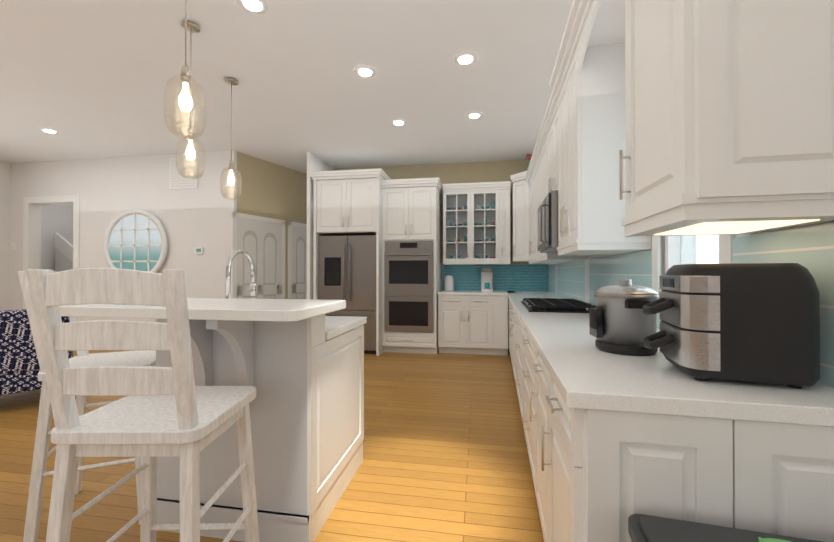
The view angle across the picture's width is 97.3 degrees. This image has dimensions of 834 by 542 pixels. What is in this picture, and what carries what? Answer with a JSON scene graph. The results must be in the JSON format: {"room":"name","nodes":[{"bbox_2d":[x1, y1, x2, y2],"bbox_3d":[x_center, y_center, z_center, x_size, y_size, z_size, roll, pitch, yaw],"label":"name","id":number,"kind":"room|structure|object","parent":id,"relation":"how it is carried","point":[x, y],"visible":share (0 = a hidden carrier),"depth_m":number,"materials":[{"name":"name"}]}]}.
{"room":"kitchen","nodes":[
{"label":"kitchen","id":0,"kind":"room"},
{"bbox_2d":[0,162,9,309],"bbox_3d":[-7.688,-0.306,1.592,0.150,3.050,9.300,0,0,10],"label":"wall","id":1,"kind":"structure","parent":0,"point":[4,230],"depth_m":6.10,"materials":[{"name":"grey paint"}]},
{"bbox_2d":[9,150,236,350],"bbox_3d":[-6.402,-0.278,6.163,7.470,3.050,0.182,0,0,10],"label":"wall","id":2,"kind":"structure","parent":0,"point":[80,205],"depth_m":5.78,"materials":[{"name":"paint"}]},
{"bbox_2d":[103,209,167,272],"bbox_3d":[-4.385,-0.396,5.706,1.140,1.140,0.030,0,0,10],"label":"round mirror","id":3,"kind":"object","parent":2,"relation":"attached to","point":[135,239],"visible":0.83,"depth_m":5.70,"materials":[{"name":"clear glass"}]},
{"bbox_2d":[169,156,197,188],"bbox_3d":[-3.571,-1.497,5.608,0.480,0.480,0.024,0,0,10],"label":"air vent","id":4,"kind":"object","parent":2,"relation":"in","point":[177,180],"visible":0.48,"depth_m":5.60,"materials":[{"name":"white metal"}]},
{"bbox_2d":[195,247,202,253],"bbox_3d":[-3.295,-0.307,5.551,0.120,0.100,0.030,0,0,10],"label":"thermostat","id":5,"kind":"object","parent":2,"relation":"attached to","point":[198,250],"visible":0.93,"depth_m":5.54,"materials":[{"name":"white plastic"}]},
{"bbox_2d":[231,152,306,298],"bbox_3d":[-2.261,-0.277,6.450,0.190,3.050,2.217,0,0,28],"label":"wall","id":6,"kind":"structure","parent":0,"point":[269,226],"depth_m":6.07,"materials":[{"name":"paint"}]},
{"bbox_2d":[0,348,543,541],"bbox_3d":[-4.103,1.250,2.551,13.200,0.050,12.400,0,0,10],"label":"floor","id":7,"kind":"structure","parent":0,"point":[445,455],"depth_m":2.27,"materials":[{"name":"brown wood"}]},
{"bbox_2d":[0,309,72,394],"bbox_3d":[-3.937,0.790,3.418,1.050,0.880,0.900,0,0,-41],"label":"armchair","id":8,"kind":"object","parent":7,"relation":"on","point":[19,368],"visible":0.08,"depth_m":3.21,"materials":[{"name":"blue fabric"}]},
{"bbox_2d":[55,232,72,271],"bbox_3d":[-5.835,0.253,7.239,2.230,2.000,0.700,0,0,10],"label":"staircase","id":9,"kind":"structure","parent":7,"relation":"on","point":[63,254],"depth_m":7.06,"materials":[{"name":"wood"}]},
{"bbox_2d":[17,271,155,541],"bbox_3d":[-1.626,0.609,1.897,0.508,1.224,0.458,0,0,-22],"label":"bar stool","id":10,"kind":"object","parent":7,"relation":"on","point":[42,454],"visible":0.23,"depth_m":1.66,"materials":[{"name":"white wood"}]},
{"bbox_2d":[26,268,258,541],"bbox_3d":[-0.844,0.605,1.213,0.458,1.224,0.508,0,0,0],"label":"bar stool","id":11,"kind":"object","parent":7,"relation":"on","point":[155,413],"visible":1,"depth_m":1.04,"materials":[{"name":"white wood"}]},
{"bbox_2d":[59,249,366,541],"bbox_3d":[-0.885,0.547,1.938,1.090,1.348,1.090,0,0,10],"label":"kitchen island","id":12,"kind":"object","parent":7,"relation":"on","point":[298,364],"visible":0.83,"depth_m":1.66,"materials":[{"name":"paint"}]},
{"bbox_2d":[59,298,366,339],"bbox_3d":[-0.885,0.241,1.940,1.090,0.190,1.090,0,0,10],"label":"island countertop","id":13,"kind":"structure","parent":12,"relation":"on","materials":[{"name":"white stone"}]},
{"bbox_2d":[225,249,255,297],"bbox_3d":[-0.903,0.086,2.075,0.266,0.423,0.265,0,0,10],"label":"faucet","id":14,"kind":"object","parent":13,"relation":"on","point":[239,251],"depth_m":2.05,"materials":[{"name":"silver metal"}]},
{"bbox_2d":[318,235,375,353],"bbox_3d":[-0.984,0.355,5.906,0.930,1.780,0.900,0,0,10],"label":"refrigerator","id":15,"kind":"object","parent":7,"relation":"on","point":[347,268],"visible":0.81,"depth_m":5.51,"materials":[{"name":"silver metal"}]},
{"bbox_2d":[309,168,390,355],"bbox_3d":[-0.989,-0.120,5.892,1.115,2.730,0.986,0,0,10],"label":"enclosure","id":16,"kind":"object","parent":7,"relation":"on","point":[347,202],"visible":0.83,"depth_m":5.48,"materials":[{"name":"white paint"}]},
{"bbox_2d":[381,177,442,353],"bbox_3d":[-0.045,-0.060,5.811,0.869,2.610,0.833,0,0,10],"label":"tall cabinet","id":17,"kind":"object","parent":7,"relation":"on","point":[411,248],"visible":1,"depth_m":5.47,"materials":[{"name":"white paint"}]},
{"bbox_2d":[384,241,432,332],"bbox_3d":[-0.082,0.234,5.721,0.734,1.360,0.646,0,0,10],"label":"double oven","id":18,"kind":"object","parent":17,"relation":"in","point":[408,265],"depth_m":5.45,"materials":[{"name":"silver metal"}]},
{"bbox_2d":[438,295,507,354],"bbox_3d":[0.871,0.801,5.715,1.020,0.885,0.709,0,0,10],"label":"base cabinet","id":19,"kind":"object","parent":7,"relation":"on","point":[472,324],"visible":0.98,"depth_m":5.41,"materials":[{"name":"white paint"}]},
{"bbox_2d":[437,290,492,294],"bbox_3d":[0.760,0.339,5.745,0.810,0.040,0.681,0,0,10],"label":"countertop","id":20,"kind":"structure","parent":19,"relation":"on","point":[456,292],"depth_m":5.44,"materials":[{"name":"white stone"}]},
{"bbox_2d":[445,275,453,290],"bbox_3d":[0.519,0.195,5.918,0.150,0.250,0.150,0,0,10],"label":"canister","id":21,"kind":"object","parent":20,"relation":"on","point":[449,282],"visible":1,"depth_m":5.86,"materials":[{"name":"white ceramic"}]},
{"bbox_2d":[507,300,517,356],"bbox_3d":[1.384,0.792,4.222,0.854,0.884,3.438,0,0,10],"label":"base cabinet","id":22,"kind":"object","parent":7,"relation":"on","point":[512,312],"depth_m":4.78,"materials":[{"name":"white paint"}]},
{"bbox_2d":[493,291,833,426],"bbox_3d":[1.224,0.325,3.361,0.879,0.040,5.229,0,0,10],"label":"countertop","id":23,"kind":"structure","parent":22,"relation":"on","point":[584,371],"depth_m":0.92,"materials":[{"name":"white stone"}]},
{"bbox_2d":[481,268,492,290],"bbox_3d":[1.115,0.140,5.848,0.180,0.360,0.260,0,0,10],"label":"coffee maker","id":24,"kind":"object","parent":23,"relation":"on","point":[486,279],"visible":1,"depth_m":5.85,"materials":[{"name":"white plastic"}]},
{"bbox_2d":[520,298,595,312],"bbox_3d":[1.167,0.279,3.074,0.559,0.046,0.922,0,0,10],"label":"cooktop","id":25,"kind":"object","parent":23,"relation":"in","point":[560,305],"visible":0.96,"depth_m":2.82,"materials":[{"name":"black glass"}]},
{"bbox_2d":[589,279,658,355],"bbox_3d":[0.765,0.162,1.355,0.216,0.262,0.236,0,0,10],"label":"pressure cooker","id":26,"kind":"object","parent":23,"relation":"on","point":[621,322],"visible":0.96,"depth_m":1.28,"materials":[{"name":"silver metal"}]},
{"bbox_2d":[643,263,819,388],"bbox_3d":[0.851,0.136,1.037,0.364,0.310,0.290,0,0,10],"label":"air fryer","id":27,"kind":"object","parent":23,"relation":"on","point":[754,322],"visible":1,"depth_m":0.92,"materials":[{"name":"black plastic"}]},
{"bbox_2d":[511,316,528,422],"bbox_3d":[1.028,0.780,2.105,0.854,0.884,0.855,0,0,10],"label":"base cabinet","id":28,"kind":"object","parent":7,"relation":"on","point":[518,330],"depth_m":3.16,"materials":[{"name":"white paint"}]},
{"bbox_2d":[523,336,536,487],"bbox_3d":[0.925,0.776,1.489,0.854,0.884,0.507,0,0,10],"label":"base cabinet","id":29,"kind":"object","parent":7,"relation":"on","point":[529,350],"depth_m":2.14,"materials":[{"name":"white paint"}]},
{"bbox_2d":[535,352,833,541],"bbox_3d":[0.854,0.774,1.069,0.854,0.884,0.576,0,0,10],"label":"base cabinet","id":30,"kind":"object","parent":7,"relation":"on","point":[600,475],"depth_m":0.85,"materials":[{"name":"white paint"}]},
{"bbox_2d":[628,514,822,541],"bbox_3d":[0.672,0.876,0.589,0.512,0.675,0.381,0,0,15],"label":"trash can","id":31,"kind":"object","parent":7,"relation":"on","point":[645,528],"visible":0.98,"depth_m":0.76,"materials":[{"name":"dark grey plastic"},{"name":"green plastic"}]},
{"bbox_2d":[758,537,790,541],"bbox_3d":[0.774,0.534,0.583,0.253,0.007,0.276,0,0,10],"label":"fly swatter","id":32,"kind":"object","parent":31,"relation":"on","point":[760,539],"visible":1,"depth_m":0.73,"materials":[{"name":"green plastic"}]},
{"bbox_2d":[0,0,572,173],"bbox_3d":[-4.103,-1.850,2.570,13.200,0.050,12.400,0,0,10],"label":"ceiling","id":33,"kind":"structure","parent":0,"point":[87,79],"depth_m":3.47,"materials":[{"name":"paint"}]},
{"bbox_2d":[38,128,59,133],"bbox_3d":[-4.742,-1.809,4.736,0.200,0.026,0.200,0,0,10],"label":"recessed light","id":34,"kind":"object","parent":33,"relation":"in","point":[48,130],"visible":0.9,"depth_m":4.71,"materials":[{"name":"white plastic"}]},
{"bbox_2d":[164,0,205,138],"bbox_3d":[-1.194,-1.260,1.895,0.184,1.138,0.184,0,0,10],"label":"pendant light","id":35,"kind":"object","parent":33,"relation":"hanging from","point":[185,102],"visible":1,"depth_m":1.88,"materials":[{"name":"clear glass"}]},
{"bbox_2d":[176,21,204,178],"bbox_3d":[-1.674,-1.255,2.716,0.184,1.138,0.184,0,0,10],"label":"pendant light","id":36,"kind":"object","parent":33,"relation":"hanging from","point":[191,29],"visible":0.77,"depth_m":2.71,"materials":[{"name":"clear glass"}]},
{"bbox_2d":[220,78,241,199],"bbox_3d":[-1.767,-1.250,3.492,0.184,1.138,0.184,0,0,10],"label":"pendant light","id":37,"kind":"object","parent":33,"relation":"hanging from","point":[230,178],"visible":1,"depth_m":3.48,"materials":[{"name":"clear glass"}]},
{"bbox_2d":[237,0,267,13],"bbox_3d":[-1.122,-1.822,2.504,0.200,0.026,0.200,0,0,10],"label":"recessed light","id":38,"kind":"object","parent":33,"relation":"in","point":[257,6],"visible":1,"depth_m":2.51,"materials":[{"name":"white plastic"}]},
{"bbox_2d":[354,65,375,76],"bbox_3d":[-0.473,-1.817,3.349,0.200,0.026,0.200,0,0,10],"label":"recessed light","id":39,"kind":"object","parent":33,"relation":"in","point":[364,71],"visible":1,"depth_m":3.33,"materials":[{"name":"white plastic"}]},
{"bbox_2d":[391,119,406,124],"bbox_3d":[-0.223,-1.810,4.473,0.200,0.026,0.200,0,0,10],"label":"recessed light","id":40,"kind":"object","parent":33,"relation":"in","point":[398,122],"visible":0.94,"depth_m":4.44,"materials":[{"name":"white plastic"}]},
{"bbox_2d":[454,52,476,64],"bbox_3d":[0.416,-1.818,3.148,0.200,0.026,0.200,0,0,10],"label":"recessed light","id":41,"kind":"object","parent":33,"relation":"in","point":[465,58],"visible":1,"depth_m":3.13,"materials":[{"name":"white plastic"}]},
{"bbox_2d":[466,111,482,118],"bbox_3d":[0.666,-1.812,4.272,0.200,0.026,0.200,0,0,10],"label":"recessed light","id":42,"kind":"object","parent":33,"relation":"in","point":[474,115],"visible":0.92,"depth_m":4.25,"materials":[{"name":"white plastic"}]},
{"bbox_2d":[307,152,334,298],"bbox_3d":[-1.569,-0.279,6.013,0.053,3.050,0.930,0,0,10],"label":"wall","id":43,"kind":"structure","parent":0,"point":[314,164],"depth_m":5.57,"materials":[{"name":"beige paint"}]},
{"bbox_2d":[335,159,547,347],"bbox_3d":[0.518,-0.278,6.220,4.100,3.050,0.150,0,0,10],"label":"wall","id":44,"kind":"structure","parent":0,"point":[478,172],"depth_m":6.11,"materials":[{"name":"beige paint"}]},
{"bbox_2d":[443,181,510,264],"bbox_3d":[0.947,-0.735,5.867,1.037,1.260,0.401,0,0,10],"label":"upper cabinet","id":45,"kind":"object","parent":44,"relation":"attached to","point":[476,223],"visible":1,"depth_m":5.77,"materials":[{"name":"white paint"}]},
{"bbox_2d":[442,265,547,290],"bbox_3d":[1.279,0.111,6.009,1.730,0.420,0.008,0,0,10],"label":"wall tile","id":46,"kind":"structure","parent":44,"relation":"attached to","point":[517,277],"depth_m":5.98,"materials":[{"name":"teal tile"}]},
{"bbox_2d":[548,221,833,387],"bbox_3d":[1.113,-0.310,0.878,0.640,3.050,11.291,0,0,10],"label":"wall","id":47,"kind":"structure","parent":0,"point":[596,256],"depth_m":1.88,"materials":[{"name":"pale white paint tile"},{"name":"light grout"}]},
{"bbox_2d":[522,168,529,259],"bbox_3d":[1.675,-0.725,4.826,0.431,1.148,1.033,0,0,10],"label":"upper cabinet","id":48,"kind":"object","parent":47,"relation":"attached to","point":[525,179],"depth_m":5.39,"materials":[{"name":"white paint"}]},
{"bbox_2d":[512,172,553,263],"bbox_3d":[1.755,-0.769,5.594,0.576,1.245,0.622,0,0,10],"label":"upper cabinet","id":49,"kind":"object","parent":47,"relation":"attached to","point":[517,182],"depth_m":5.53,"materials":[{"name":"white paint"}]},
{"bbox_2d":[542,116,549,201],"bbox_3d":[1.314,-0.958,3.039,0.379,0.712,0.773,0,0,10],"label":"upper cabinet","id":50,"kind":"object","parent":47,"relation":"attached to","point":[545,127],"depth_m":3.50,"materials":[{"name":"white paint"}]},
{"bbox_2d":[538,190,557,252],"bbox_3d":[1.254,-0.385,3.048,0.492,0.426,0.746,0,0,10],"label":"microwave","id":51,"kind":"object","parent":50,"relation":"attached to","point":[548,225],"visible":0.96,"depth_m":2.79,"materials":[{"name":"silver metal"}]},
{"bbox_2d":[530,140,601,259],"bbox_3d":[1.516,-0.731,3.891,0.434,1.148,1.091,0,0,10],"label":"upper cabinet","id":52,"kind":"object","parent":47,"relation":"attached to","point":[536,164],"depth_m":4.27,"materials":[{"name":"white paint"}]},
{"bbox_2d":[550,28,661,251],"bbox_3d":[1.159,-0.742,2.377,0.399,1.152,0.727,0,0,10],"label":"upper cabinet","id":53,"kind":"object","parent":47,"relation":"attached to","point":[582,98],"depth_m":2.05,"materials":[{"name":"white paint"}]},
{"bbox_2d":[548,223,833,387],"bbox_3d":[1.548,0.099,3.288,0.236,0.410,5.190,0,0,10],"label":"wall tiles","id":54,"kind":"structure","parent":47,"relation":"attached to","point":[810,249],"depth_m":1.15,"materials":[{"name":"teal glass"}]},
{"bbox_2d":[652,235,734,293],"bbox_3d":[1.246,-0.423,1.622,0.219,1.175,0.712,0,0,10],"label":"window","id":55,"kind":"structure","parent":47,"relation":"in","point":[675,252],"depth_m":1.84,"materials":[{"name":"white glass"}]},
{"bbox_2d":[614,0,833,227],"bbox_3d":[0.878,-0.750,1.055,0.389,1.152,0.455,0,0,10],"label":"upper cabinet","id":56,"kind":"object","parent":47,"relation":"attached to","point":[684,117],"depth_m":0.87,"materials":[{"name":"white paint"}]},
{"label":"outside","id":57,"kind":"structure","parent":0,"visible":0},
{"bbox_2d":[696,235,718,263],"bbox_3d":[2.204,-0.781,1.519,0.238,4.000,4.996,0,0,10],"label":"sky","id":58,"kind":"structure","parent":57,"point":[714,250],"depth_m":3.23,"materials":[{"name":"white"}]}
]}

